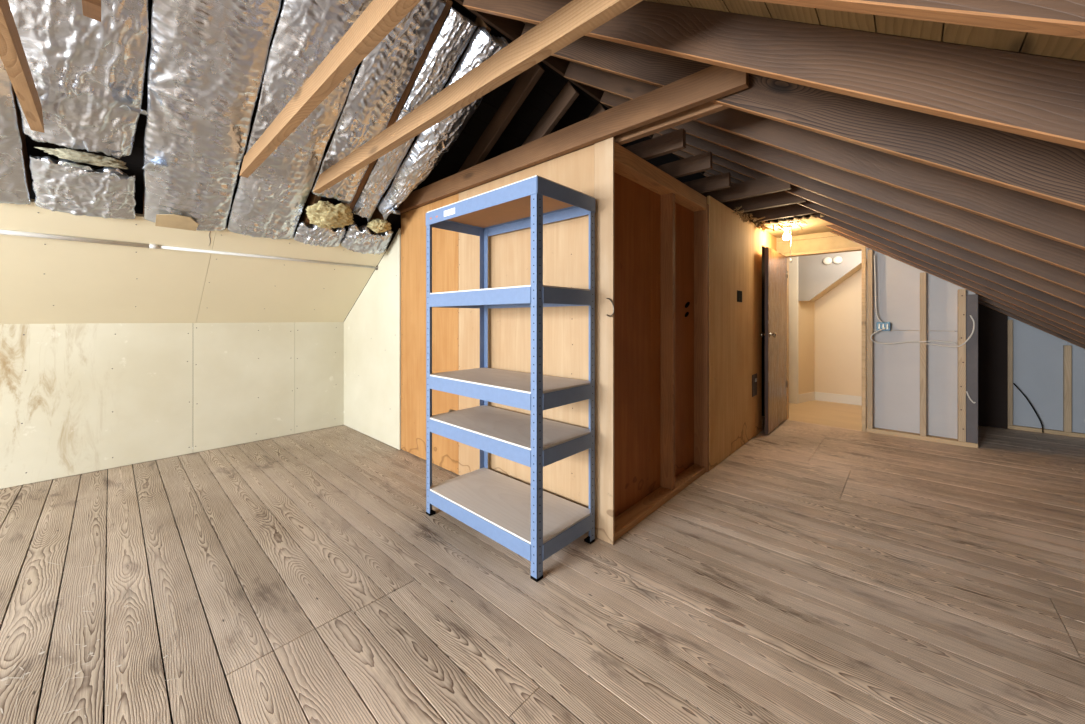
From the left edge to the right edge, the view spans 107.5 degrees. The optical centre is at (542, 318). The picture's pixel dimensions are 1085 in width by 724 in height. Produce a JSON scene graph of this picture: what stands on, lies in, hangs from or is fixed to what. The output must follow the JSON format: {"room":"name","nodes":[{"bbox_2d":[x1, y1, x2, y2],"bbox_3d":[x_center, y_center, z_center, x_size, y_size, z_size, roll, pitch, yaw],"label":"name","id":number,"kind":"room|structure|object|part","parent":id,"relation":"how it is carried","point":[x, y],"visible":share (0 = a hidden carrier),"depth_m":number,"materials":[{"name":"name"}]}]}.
{"room":"attic","nodes":[
{"label":"attic","id":0,"kind":"room"},
{"bbox_2d":[0,322,343,488],"bbox_3d":[-4.277,0.615,2.302,0.016,1.163,6.000,0,0,43],"label":"wall","id":1,"kind":"structure","parent":0,"point":[75,399],"depth_m":3.36,"materials":[{"name":"beige paint"}]},
{"bbox_2d":[0,0,704,323],"bbox_3d":[-2.072,-1.001,2.815,3.038,2.072,9.740,0,0,43],"label":"ceiling","id":2,"kind":"structure","parent":0,"point":[43,280],"depth_m":3.07,"materials":[{"name":"beige paint"}]},
{"bbox_2d":[0,57,30,203],"bbox_3d":[-2.428,-1.214,1.484,1.745,1.179,0.498,0,0,43],"label":"sheet","id":3,"kind":"object","parent":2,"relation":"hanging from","point":[13,185],"visible":0.9,"depth_m":2.02,"materials":[{"name":"metal"}]},
{"bbox_2d":[11,84,31,196],"bbox_3d":[-2.297,-1.304,1.670,1.792,1.261,0.040,0,0,43],"label":"rafter","id":4,"kind":"object","parent":2,"relation":"attached to","point":[18,113],"visible":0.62,"depth_m":2.07,"materials":[{"name":"brown wood"}]},
{"bbox_2d":[8,0,148,158],"bbox_3d":[-1.961,-1.349,1.694,1.350,0.910,0.442,0,0,43],"label":"sheet","id":5,"kind":"object","parent":4,"relation":"attached to","point":[88,74],"visible":0.9,"depth_m":1.86,"materials":[{"name":"metal"}]},
{"bbox_2d":[35,147,127,168],"bbox_3d":[-2.480,-0.872,2.151,0.068,0.056,0.338,0,0,41],"label":"insulation","id":6,"kind":"object","parent":5,"relation":"attached to","point":[69,154],"visible":1,"depth_m":2.14},
{"bbox_2d":[82,0,100,21],"bbox_3d":[-1.830,-1.345,1.615,0.120,0.190,0.050,0,0,43],"label":"wood block","id":7,"kind":"object","parent":5,"relation":"hanging from","point":[91,8],"visible":1,"depth_m":1.61,"materials":[{"name":"brown wood"}]},
{"bbox_2d":[30,155,135,218],"bbox_3d":[-2.596,-0.743,2.266,0.438,0.258,0.400,0,0,43],"label":"sheet","id":8,"kind":"object","parent":2,"relation":"attached to","point":[61,185],"visible":1,"depth_m":2.27,"materials":[{"name":"metal"}]},
{"bbox_2d":[143,183,144,214],"bbox_3d":[-1.966,-1.304,2.031,1.792,1.261,0.040,0,0,43],"label":"rafter","id":9,"kind":"object","parent":2,"relation":"attached to","point":[143,183],"visible":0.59,"depth_m":2.54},
{"bbox_2d":[0,229,377,269],"bbox_3d":[-2.525,-0.509,2.972,0.052,0.052,2.619,0,0,43],"label":"trim strip","id":10,"kind":"object","parent":2,"relation":"attached to","point":[4,232],"visible":1,"depth_m":2.73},
{"bbox_2d":[142,0,280,230],"bbox_3d":[-1.818,-1.209,2.147,1.747,1.188,0.453,0,0,43],"label":"sheet","id":11,"kind":"object","parent":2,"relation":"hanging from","point":[207,59],"visible":0.98,"depth_m":2.15,"materials":[{"name":"metal"}]},
{"bbox_2d":[155,214,198,230],"bbox_3d":[-2.420,-0.645,2.639,0.108,0.075,0.210,0,0,43],"label":"wood block","id":12,"kind":"object","parent":11,"relation":"attached to","point":[175,221],"visible":1,"depth_m":2.63,"materials":[{"name":"beige wood"}]},
{"bbox_2d":[293,221,345,246],"bbox_3d":[-1.819,-0.693,3.275,0.217,0.177,0.357,0,0,43],"label":"sheet","id":13,"kind":"object","parent":2,"relation":"attached to","point":[313,234],"visible":0.98,"depth_m":3.25,"materials":[{"name":"metal"}]},
{"bbox_2d":[297,60,362,226],"bbox_3d":[-1.358,-1.304,2.691,1.792,1.261,0.040,0,0,43],"label":"rafter","id":14,"kind":"object","parent":2,"relation":"attached to","point":[312,199],"visible":0.14,"depth_m":3.01,"materials":[{"name":"brown wood"}]},
{"bbox_2d":[341,222,393,254],"bbox_3d":[-1.530,-0.701,3.535,0.281,0.231,0.415,0,0,43],"label":"sheet","id":15,"kind":"object","parent":2,"relation":"attached to","point":[362,239],"visible":0.99,"depth_m":3.49,"materials":[{"name":"metal"}]},
{"bbox_2d":[312,0,445,203],"bbox_3d":[-1.128,-1.354,2.598,1.346,0.898,0.298,0,0,43],"label":"sheet","id":16,"kind":"object","parent":2,"relation":"attached to","point":[384,74],"visible":0.77,"depth_m":2.49,"materials":[{"name":"metal"}]},
{"bbox_2d":[306,201,353,228],"bbox_3d":[-1.652,-0.809,3.104,0.334,0.174,0.257,0,0,-27],"label":"insulation","id":17,"kind":"object","parent":16,"relation":"attached to","point":[323,214],"visible":1,"depth_m":3.06},
{"bbox_2d":[332,0,452,228],"bbox_3d":[-1.187,-1.304,2.878,1.792,1.261,0.040,0,0,43],"label":"rafter","id":18,"kind":"object","parent":2,"relation":"attached to","point":[438,25],"visible":0.15,"depth_m":2.56,"materials":[{"name":"brown wood"}]},
{"bbox_2d":[352,7,477,221],"bbox_3d":[-0.988,-1.311,2.837,1.465,0.985,0.211,0,0,43],"label":"sheet","id":19,"kind":"object","parent":18,"relation":"attached to","point":[457,30],"visible":0.8,"depth_m":2.60,"materials":[{"name":"metal"}]},
{"bbox_2d":[367,219,390,232],"bbox_3d":[-1.401,-0.796,3.412,0.208,0.119,0.129,0,0,-32],"label":"insulation","id":20,"kind":"object","parent":19,"relation":"attached to","point":[377,225],"visible":1,"depth_m":3.38},
{"bbox_2d":[367,16,490,225],"bbox_3d":[-0.994,-1.304,3.087,1.792,1.261,0.040,0,0,43],"label":"rafter","id":21,"kind":"object","parent":2,"relation":"attached to","point":[376,215],"visible":0.2,"depth_m":2.74,"materials":[{"name":"brown wood"}]},
{"bbox_2d":[377,27,508,220],"bbox_3d":[-0.781,-1.321,2.966,1.439,0.992,0.301,0,0,43],"label":"sheet","id":22,"kind":"object","parent":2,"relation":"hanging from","point":[430,145],"visible":0.77,"depth_m":2.90,"materials":[{"name":"metal"}]},
{"bbox_2d":[457,63,544,172],"bbox_3d":[-1.006,-0.978,3.797,2.734,1.889,0.050,0,0,43],"label":"rafter","id":23,"kind":"object","parent":2,"relation":"attached to","point":[527,80],"visible":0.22,"depth_m":3.12,"materials":[{"name":"brown wood"}]},
{"bbox_2d":[521,81,578,145],"bbox_3d":[-0.725,-0.978,4.103,2.734,1.889,0.050,0,0,43],"label":"rafter","id":24,"kind":"object","parent":2,"relation":"attached to","point":[568,94],"visible":0.42,"depth_m":3.32,"materials":[{"name":"brown wood"}]},
{"bbox_2d":[588,103,605,117],"bbox_3d":[-0.427,-0.978,4.427,2.734,1.889,0.050,0,0,43],"label":"rafter","id":25,"kind":"object","parent":2,"relation":"attached to","point":[600,108],"visible":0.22,"depth_m":3.55,"materials":[{"name":"brown wood"}]},
{"bbox_3d":[-1.710,-1.304,2.308,0.040,0.143,2.063,0,-34,-47],"label":"rafter","id":26,"kind":"object","parent":2,"relation":"attached to","visible":0},
{"bbox_2d":[227,0,371,238],"bbox_3d":[-1.521,-1.210,2.467,1.750,1.187,0.428,0,0,43],"label":"sheet","id":27,"kind":"object","parent":26,"relation":"attached to","point":[268,203],"visible":0.83,"depth_m":2.45,"materials":[{"name":"metal"}]},
{"bbox_2d":[344,137,613,544],"bbox_3d":[-0.932,0.117,3.308,3.550,2.162,0.031,0,0,43],"label":"wall","id":28,"kind":"structure","parent":0,"point":[589,170],"depth_m":2.77,"materials":[{"name":"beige wood"}]},
{"bbox_2d":[397,65,748,212],"bbox_3d":[-0.231,-1.032,2.637,2.930,0.131,0.040,0,0,43],"label":"tie","id":29,"kind":"object","parent":28,"relation":"on","point":[714,82],"visible":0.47,"depth_m":2.12,"materials":[{"name":"brown wood"}]},
{"bbox_2d":[606,298,613,316],"bbox_3d":[0.355,-0.062,2.103,0.016,0.102,0.063,0,0,-30],"label":"wire hook","id":30,"kind":"object","parent":28,"relation":"attached to","point":[606,298],"visible":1,"depth_m":2.09,"materials":[{"name":"metal"}]},
{"bbox_2d":[0,400,1084,723],"bbox_3d":[0.223,1.214,1.683,7.850,0.032,11.620,0,0,43],"label":"floor","id":31,"kind":"structure","parent":0,"point":[814,574],"depth_m":1.73,"materials":[{"name":"wood"}]},
{"bbox_2d":[426,175,594,581],"bbox_3d":[-0.217,0.271,2.297,0.945,1.858,0.463,0,0,43],"label":"shelving unit","id":32,"kind":"object","parent":31,"relation":"on","point":[534,523],"visible":1,"depth_m":2.12,"materials":[{"name":"blue metal"}]},
{"bbox_3d":[-0.688,0.272,2.448,0.041,1.833,0.041,0,0,43],"label":"post","id":33,"kind":"part","parent":32,"relation":"part of","materials":[{"name":"blue metal"}]},
{"bbox_3d":[-0.407,0.272,2.754,0.041,1.833,0.041,0,0,43],"label":"post","id":34,"kind":"part","parent":32,"relation":"part of","materials":[{"name":"blue metal"}]},
{"bbox_3d":[-0.026,0.272,1.840,0.041,1.833,0.041,0,0,43],"label":"post","id":35,"kind":"part","parent":32,"relation":"part of","materials":[{"name":"blue metal"}]},
{"bbox_3d":[0.255,0.272,2.146,0.041,1.833,0.041,0,0,43],"label":"post","id":36,"kind":"part","parent":32,"relation":"part of","materials":[{"name":"blue metal"}]},
{"bbox_2d":[614,464,705,541],"bbox_3d":[0.792,1.179,2.652,0.099,0.042,1.333,0,0,43],"label":"plate","id":37,"kind":"object","parent":31,"relation":"on","point":[642,509],"visible":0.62,"depth_m":2.52,"materials":[{"name":"brown wood"}]},
{"bbox_2d":[660,193,674,489],"bbox_3d":[0.862,0.151,2.735,0.089,2.013,0.043,0,0,43],"label":"stud","id":38,"kind":"object","parent":37,"relation":"on","point":[667,201],"visible":1,"depth_m":2.71,"materials":[{"name":"brown wood"}]},
{"bbox_2d":[614,142,706,211],"bbox_3d":[0.793,-0.902,2.648,0.106,0.095,1.328,0,0,43],"label":"plate","id":39,"kind":"object","parent":38,"relation":"on","point":[627,164],"visible":0.78,"depth_m":2.50,"materials":[{"name":"brown wood"}]},
{"bbox_2d":[625,128,685,159],"bbox_3d":[0.015,-1.048,3.049,2.195,0.105,0.040,0,0,43],"label":"joist","id":40,"kind":"object","parent":39,"relation":"on","point":[674,141],"visible":0.36,"depth_m":2.38,"materials":[{"name":"brown wood"}]},
{"bbox_2d":[656,152,711,177],"bbox_3d":[0.306,-1.048,3.366,2.195,0.105,0.040,0,0,43],"label":"joist","id":41,"kind":"object","parent":39,"relation":"on","point":[702,162],"visible":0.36,"depth_m":2.71,"materials":[{"name":"brown wood"}]},
{"bbox_2d":[684,172,730,193],"bbox_3d":[0.610,-1.048,3.718,2.165,0.105,0.040,0,0,43],"label":"joist","id":42,"kind":"object","parent":39,"relation":"on","point":[720,181],"visible":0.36,"depth_m":3.06,"materials":[{"name":"brown wood"}]},
{"bbox_2d":[694,204,708,471],"bbox_3d":[1.260,0.150,3.153,0.109,2.100,0.032,0,0,43],"label":"stud","id":43,"kind":"object","parent":31,"relation":"on","point":[701,218],"visible":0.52,"depth_m":3.14,"materials":[{"name":"brown wood"}]},
{"bbox_2d":[866,427,977,447],"bbox_3d":[3.775,1.180,3.996,0.810,0.040,0.090,0,0,43],"label":"plate","id":44,"kind":"object","parent":31,"relation":"on","point":[874,429],"visible":0.92,"depth_m":3.96,"materials":[{"name":"beige wood"}]},
{"bbox_2d":[867,250,872,428],"bbox_3d":[3.500,0.213,4.250,0.046,1.894,0.085,0,0,43],"label":"stud","id":45,"kind":"object","parent":44,"relation":"on","point":[869,252],"visible":0.98,"depth_m":4.22,"materials":[{"name":"brown wood"}]},
{"bbox_2d":[874,255,881,322],"bbox_3d":[3.531,-0.321,4.182,0.019,0.719,0.073,0,0,-38],"label":"cable","id":46,"kind":"object","parent":45,"relation":"attached to","point":[874,255],"visible":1,"depth_m":4.20,"materials":[{"name":"white plastic"}]},
{"bbox_2d":[920,272,925,435],"bbox_3d":[3.802,0.349,3.972,0.045,1.621,0.085,0,0,43],"label":"stud","id":47,"kind":"object","parent":44,"relation":"on","point":[922,275],"visible":1,"depth_m":3.94,"materials":[{"name":"beige wood"}]},
{"bbox_2d":[870,328,956,343],"bbox_3d":[3.706,0.178,3.993,0.638,0.166,0.042,0,0,40],"label":"cable","id":48,"kind":"object","parent":47,"relation":"attached to","point":[884,328],"visible":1,"depth_m":4.02,"materials":[{"name":"white plastic"}]},
{"bbox_2d":[958,289,965,441],"bbox_3d":[3.997,0.439,3.791,0.050,1.442,0.089,0,0,43],"label":"stud","id":49,"kind":"object","parent":44,"relation":"on","point":[961,292],"visible":1,"depth_m":3.76,"materials":[{"name":"beige wood"}]},
{"bbox_2d":[966,294,977,443],"bbox_3d":[4.030,0.465,3.730,0.076,1.390,0.023,0,0,43],"label":"board","id":50,"kind":"object","parent":44,"relation":"on","point":[971,300],"visible":1,"depth_m":3.72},
{"bbox_2d":[926,315,974,346],"bbox_3d":[3.897,0.116,3.804,0.330,0.306,0.024,0,0,38],"label":"cable","id":51,"kind":"object","parent":50,"relation":"attached to","point":[969,315],"visible":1,"depth_m":3.73,"materials":[{"name":"white plastic"}]},
{"bbox_2d":[1008,425,1084,437],"bbox_3d":[5.725,1.180,3.797,1.700,0.040,0.050,0,0,43],"label":"plate","id":52,"kind":"object","parent":31,"relation":"on","point":[1016,427],"visible":0.86,"depth_m":4.17,"materials":[{"name":"beige wood"}]},
{"bbox_2d":[1008,320,1012,424],"bbox_3d":[5.118,0.585,4.359,0.045,1.150,0.045,0,0,43],"label":"stud","id":53,"kind":"object","parent":52,"relation":"on","point":[1010,322],"visible":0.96,"depth_m":4.34,"materials":[{"name":"beige wood"}]},
{"bbox_2d":[1063,345,1071,431],"bbox_3d":[5.405,0.716,4.094,0.047,0.888,0.045,0,0,43],"label":"stud","id":54,"kind":"object","parent":52,"relation":"on","point":[1067,349],"visible":1,"depth_m":4.08,"materials":[{"name":"beige wood"}]},
{"bbox_2d":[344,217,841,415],"bbox_3d":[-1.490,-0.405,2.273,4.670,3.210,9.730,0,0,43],"label":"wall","id":55,"kind":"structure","parent":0,"point":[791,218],"depth_m":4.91,"materials":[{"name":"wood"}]},
{"bbox_2d":[701,176,790,202],"bbox_3d":[0.980,-1.058,3.881,2.490,0.125,0.040,0,0,43],"label":"joist","id":56,"kind":"object","parent":55,"relation":"on","point":[765,185],"visible":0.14,"depth_m":3.21,"materials":[{"name":"brown wood"}]},
{"bbox_2d":[722,191,805,211],"bbox_3d":[1.298,-1.058,4.213,2.510,0.125,0.040,0,0,43],"label":"joist","id":57,"kind":"object","parent":55,"relation":"on","point":[781,198],"visible":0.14,"depth_m":3.56,"materials":[{"name":"brown wood"}]},
{"bbox_2d":[732,206,807,231],"bbox_3d":[2.178,-0.944,3.778,0.496,0.136,1.030,0,0,43],"label":"scraps","id":58,"kind":"object","parent":55,"relation":"attached to","point":[762,226],"visible":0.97,"depth_m":3.92,"materials":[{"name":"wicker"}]},
{"bbox_2d":[739,203,818,222],"bbox_3d":[1.648,-1.058,4.571,2.540,0.125,0.040,0,0,43],"label":"joist","id":59,"kind":"object","parent":55,"relation":"on","point":[792,210],"visible":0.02,"depth_m":3.91,"materials":[{"name":"brown wood"}]},
{"bbox_2d":[756,214,834,237],"bbox_3d":[2.723,-0.985,4.233,0.600,0.014,0.977,0,0,43],"label":"board","id":60,"kind":"object","parent":59,"relation":"attached to","point":[815,225],"visible":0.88,"depth_m":4.20,"materials":[{"name":"beige wood"}]},
{"bbox_2d":[781,225,791,262],"bbox_3d":[2.573,-0.785,4.195,0.104,0.385,0.104,0,0,43],"label":"lamp","id":61,"kind":"object","parent":60,"relation":"attached to","point":[786,236],"visible":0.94,"depth_m":4.17,"materials":[{"name":"white paint"}]},
{"bbox_3d":[2.573,-0.876,4.195,0.062,0.088,0.062,0,0,43],"label":"bulb","id":62,"kind":"part","parent":61,"relation":"part of","materials":[{"name":"white"}]},
{"bbox_2d":[614,172,776,517],"bbox_3d":[1.561,0.100,3.490,0.126,2.200,3.608,0,0,43],"label":"wall","id":63,"kind":"structure","parent":0,"point":[636,207],"depth_m":3.00,"materials":[{"name":"brown wood"}]},
{"bbox_2d":[737,290,741,301],"bbox_3d":[1.827,-0.210,3.686,0.004,0.104,0.150,0,0,43],"label":"switch opening","id":64,"kind":"object","parent":63,"relation":"attached to","point":[739,293],"visible":1,"depth_m":3.68,"materials":[{"name":"black plastic"}]},
{"bbox_2d":[752,373,756,396],"bbox_3d":[2.128,0.662,4.006,0.015,0.215,0.142,0,0,43],"label":"outlet","id":65,"kind":"object","parent":63,"relation":"attached to","point":[754,376],"visible":1,"depth_m":4.00,"materials":[{"name":"plastic"}]},
{"bbox_2d":[522,0,1084,60],"bbox_3d":[0.817,-0.413,0.159,4.812,3.247,9.740,0,0,43],"label":"ceiling","id":66,"kind":"structure","parent":0,"point":[1071,48],"depth_m":0.98,"materials":[{"name":"brown wood"}]},
{"bbox_2d":[0,0,44,132],"bbox_3d":[-1.481,-0.970,1.034,2.740,0.090,0.042,0,0,43],"label":"tie","id":67,"kind":"object","parent":66,"relation":"attached to","point":[12,54],"visible":1,"depth_m":1.49,"materials":[{"name":"brown wood"}]},
{"bbox_2d":[455,0,706,176],"bbox_3d":[-0.988,-1.925,1.750,0.024,0.180,9.600,0,0,43],"label":"board","id":68,"kind":"object","parent":66,"relation":"attached to","point":[512,29],"visible":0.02,"depth_m":2.64,"materials":[{"name":"brown wood"}]},
{"bbox_2d":[463,0,1084,149],"bbox_3d":[1.216,-0.393,0.784,4.526,3.084,0.040,0,0,43],"label":"rafter","id":69,"kind":"object","parent":66,"relation":"attached to","point":[1040,97],"visible":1,"depth_m":1.06,"materials":[{"name":"brown wood"}]},
{"bbox_2d":[522,22,1084,210],"bbox_3d":[1.517,-0.393,1.111,4.526,3.084,0.040,0,0,43],"label":"rafter","id":70,"kind":"object","parent":66,"relation":"attached to","point":[1054,172],"visible":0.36,"depth_m":1.38,"materials":[{"name":"brown wood"}]},
{"bbox_2d":[410,102,728,210],"bbox_3d":[-0.180,-0.988,2.730,2.840,0.055,0.040,0,0,43],"label":"tie","id":71,"kind":"object","parent":70,"relation":"attached to","point":[709,108],"visible":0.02,"depth_m":1.99,"materials":[{"name":"brown wood"}]},
{"bbox_2d":[564,61,1084,249],"bbox_3d":[1.839,-0.393,1.461,4.526,3.084,0.040,0,0,43],"label":"rafter","id":72,"kind":"object","parent":66,"relation":"attached to","point":[1048,219],"visible":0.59,"depth_m":1.72,"materials":[{"name":"brown wood"}]},
{"bbox_2d":[600,91,1084,275],"bbox_3d":[2.157,-0.393,1.807,4.526,3.084,0.040,0,0,43],"label":"rafter","id":73,"kind":"object","parent":66,"relation":"attached to","point":[1064,256],"visible":0.59,"depth_m":2.05,"materials":[{"name":"brown wood"}]},
{"bbox_2d":[652,133,1084,307],"bbox_3d":[2.780,-0.393,2.484,4.526,3.084,0.040,0,0,43],"label":"rafter","id":74,"kind":"object","parent":66,"relation":"attached to","point":[1068,295],"visible":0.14,"depth_m":2.66,"materials":[{"name":"brown wood"}]},
{"bbox_2d":[657,128,1084,294],"bbox_3d":[2.475,-0.393,2.153,4.526,3.084,0.040,0,0,43],"label":"rafter","id":75,"kind":"object","parent":66,"relation":"attached to","point":[1059,276],"visible":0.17,"depth_m":2.38,"materials":[{"name":"brown wood"}]},
{"bbox_2d":[673,150,1084,318],"bbox_3d":[3.098,-0.393,2.830,4.526,3.084,0.040,0,0,43],"label":"rafter","id":76,"kind":"object","parent":66,"relation":"attached to","point":[1043,297],"visible":0.31,"depth_m":2.95,"materials":[{"name":"brown wood"}]},
{"bbox_2d":[704,169,1084,327],"bbox_3d":[3.409,-0.393,3.169,4.526,3.084,0.040,0,0,43],"label":"rafter","id":77,"kind":"object","parent":66,"relation":"attached to","point":[1042,306],"visible":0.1,"depth_m":3.21,"materials":[{"name":"brown wood"}]},
{"bbox_2d":[704,172,1084,334],"bbox_3d":[3.707,-0.393,3.493,4.526,3.084,0.040,0,0,43],"label":"rafter","id":78,"kind":"object","parent":66,"relation":"attached to","point":[986,290],"visible":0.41,"depth_m":3.49,"materials":[{"name":"brown wood"}]},
{"bbox_2d":[750,0,1084,38],"bbox_3d":[0.926,-0.393,0.469,4.526,3.084,0.040,0,0,43],"label":"rafter","id":79,"kind":"object","parent":66,"relation":"attached to","point":[1066,18],"visible":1,"depth_m":0.65,"materials":[{"name":"brown wood"}]},
{"bbox_2d":[313,0,642,193],"bbox_3d":[-0.635,-0.965,1.965,2.755,0.094,0.045,0,0,43],"label":"tie","id":80,"kind":"object","parent":79,"relation":"attached to","point":[577,18],"visible":1,"depth_m":1.54,"materials":[{"name":"brown wood"}]},
{"bbox_2d":[795,216,1084,338],"bbox_3d":[3.950,-0.393,3.758,4.526,3.084,0.040,0,0,43],"label":"rafter","id":81,"kind":"object","parent":66,"relation":"attached to","point":[950,280],"visible":0.1,"depth_m":3.72,"materials":[{"name":"brown wood"}]},
{"bbox_3d":[0.638,-0.393,0.154,0.040,0.143,5.349,0,34,-47],"label":"rafter","id":82,"kind":"object","parent":66,"relation":"attached to","visible":0},
{"bbox_2d":[239,0,420,177],"bbox_3d":[-0.929,-0.970,1.653,2.765,0.090,0.045,0,0,43],"label":"tie","id":83,"kind":"object","parent":82,"relation":"attached to","point":[380,17],"visible":1,"depth_m":1.51,"materials":[{"name":"brown wood"}]},
{"bbox_2d":[798,301,813,394],"bbox_3d":[3.804,-0.100,5.800,0.473,2.600,0.077,0,0,-31],"label":"wall","id":84,"kind":"structure","parent":0,"point":[805,308],"depth_m":5.76,"materials":[{"name":"beige paint"}]},
{"bbox_2d":[798,392,814,402],"bbox_3d":[3.834,1.137,5.766,0.463,0.125,0.012,0,0,-31],"label":"baseboard","id":85,"kind":"structure","parent":84,"relation":"attached to","point":[810,396],"depth_m":5.75,"materials":[{"name":"white paint"}]},
{"bbox_2d":[777,232,862,253],"bbox_3d":[3.131,-0.879,4.523,0.808,0.195,0.013,0,0,43],"label":"wall","id":86,"kind":"structure","parent":0,"point":[828,242],"depth_m":4.55,"materials":[{"name":"beige wood"}]},
{"bbox_2d":[798,244,861,301],"bbox_3d":[4.136,-0.828,5.489,0.980,1.145,0.440,0,0,43],"label":"wall","id":87,"kind":"structure","parent":0,"point":[815,278],"depth_m":5.49,"materials":[{"name":"grey paint"}]},
{"bbox_2d":[789,257,797,403],"bbox_3d":[3.562,0.050,5.681,0.155,2.300,0.055,0,0,43],"label":"trim","id":88,"kind":"structure","parent":87,"relation":"attached to","point":[793,266],"depth_m":5.64,"materials":[{"name":"white paint"}]},
{"bbox_2d":[823,257,831,264],"bbox_3d":[3.876,-0.790,5.406,0.104,0.104,0.034,0,0,43],"label":"smoke detector","id":89,"kind":"object","parent":87,"relation":"attached to","point":[827,260],"visible":1,"depth_m":5.39,"materials":[{"name":"white paint"}]},
{"bbox_2d":[833,256,842,263],"bbox_3d":[3.957,-0.790,5.331,0.104,0.104,0.034,0,0,43],"label":"smoke detector","id":90,"kind":"object","parent":87,"relation":"attached to","point":[837,260],"visible":1,"depth_m":5.32,"materials":[{"name":"white paint"}]},
{"bbox_2d":[814,268,919,395],"bbox_3d":[4.519,-0.100,5.477,1.640,2.600,0.060,0,0,43],"label":"wall","id":91,"kind":"structure","parent":0,"point":[838,313],"depth_m":5.68,"materials":[{"name":"beige paint"}]},
{"bbox_2d":[815,392,861,404],"bbox_3d":[4.316,1.137,5.612,0.800,0.125,0.015,0,0,43],"label":"baseboard","id":92,"kind":"structure","parent":91,"relation":"attached to","point":[820,396],"depth_m":5.68,"materials":[{"name":"white paint"}]},
{"bbox_2d":[867,247,974,438],"bbox_3d":[3.810,0.137,4.037,0.795,2.127,0.011,0,0,43],"label":"wall","id":93,"kind":"structure","parent":0,"point":[896,367],"depth_m":4.07,"materials":[{"name":"grey paint"}]},
{"bbox_2d":[876,322,890,330],"bbox_3d":[3.580,0.078,4.175,0.110,0.090,0.088,0,0,43],"label":"junction box","id":94,"kind":"object","parent":93,"relation":"attached to","point":[879,325],"visible":1,"depth_m":4.15,"materials":[{"name":"blue plastic"}]},
{"bbox_2d":[978,303,1007,428],"bbox_3d":[4.563,0.373,4.077,0.400,1.653,1.180,0,0,43],"label":"wall","id":95,"kind":"structure","parent":0,"point":[992,324],"depth_m":4.41,"materials":[{"name":"black"}]},
{"bbox_2d":[1008,316,1084,432],"bbox_3d":[5.880,0.507,3.699,2.050,1.386,0.015,0,0,43],"label":"wall","id":96,"kind":"structure","parent":0,"point":[1037,354],"depth_m":4.21,"materials":[{"name":"grey paint"}]},
{"bbox_2d":[1013,383,1043,432],"bbox_3d":[5.184,0.945,4.245,0.023,0.496,0.208,0,0,-37],"label":"cable","id":97,"kind":"object","parent":96,"relation":"attached to","point":[1013,383],"visible":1,"depth_m":4.22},
{"bbox_3d":[5.390,0.357,3.426,2.500,1.705,1.260,0,0,43],"label":"ceiling","id":98,"kind":"structure","parent":0,"visible":0},
{"bbox_2d":[975,293,1084,348],"bbox_3d":[5.469,0.410,3.639,2.123,1.479,0.040,0,0,43],"label":"rafter","id":99,"kind":"object","parent":98,"relation":"attached to","point":[1009,314],"visible":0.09,"depth_m":4.05,"materials":[{"name":"brown wood"}]},
{"bbox_2d":[978,294,1084,344],"bbox_3d":[5.157,0.410,3.300,2.123,1.479,0.040,0,0,43],"label":"rafter","id":100,"kind":"object","parent":98,"relation":"attached to","point":[1008,309],"visible":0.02,"depth_m":3.76,"materials":[{"name":"brown wood"}]},
{"bbox_3d":[2.854,0.100,4.845,0.184,2.200,0.084,0,0,43],"label":"wall","id":101,"kind":"structure","parent":0,"visible":0},
{"bbox_2d":[760,247,787,433],"bbox_3d":[2.599,0.223,4.414,0.151,1.925,0.848,0,0,43],"label":"door","id":102,"kind":"structure","parent":101,"relation":"in","point":[776,273],"depth_m":4.31,"materials":[{"name":"brown wood"}]},
{"bbox_2d":[784,246,866,431],"bbox_3d":[3.196,0.210,4.525,0.760,1.980,0.112,0,0,43],"label":"trim","id":103,"kind":"structure","parent":101,"relation":"attached to","point":[863,249],"depth_m":4.29,"materials":[{"name":"beige wood"}]}
]}

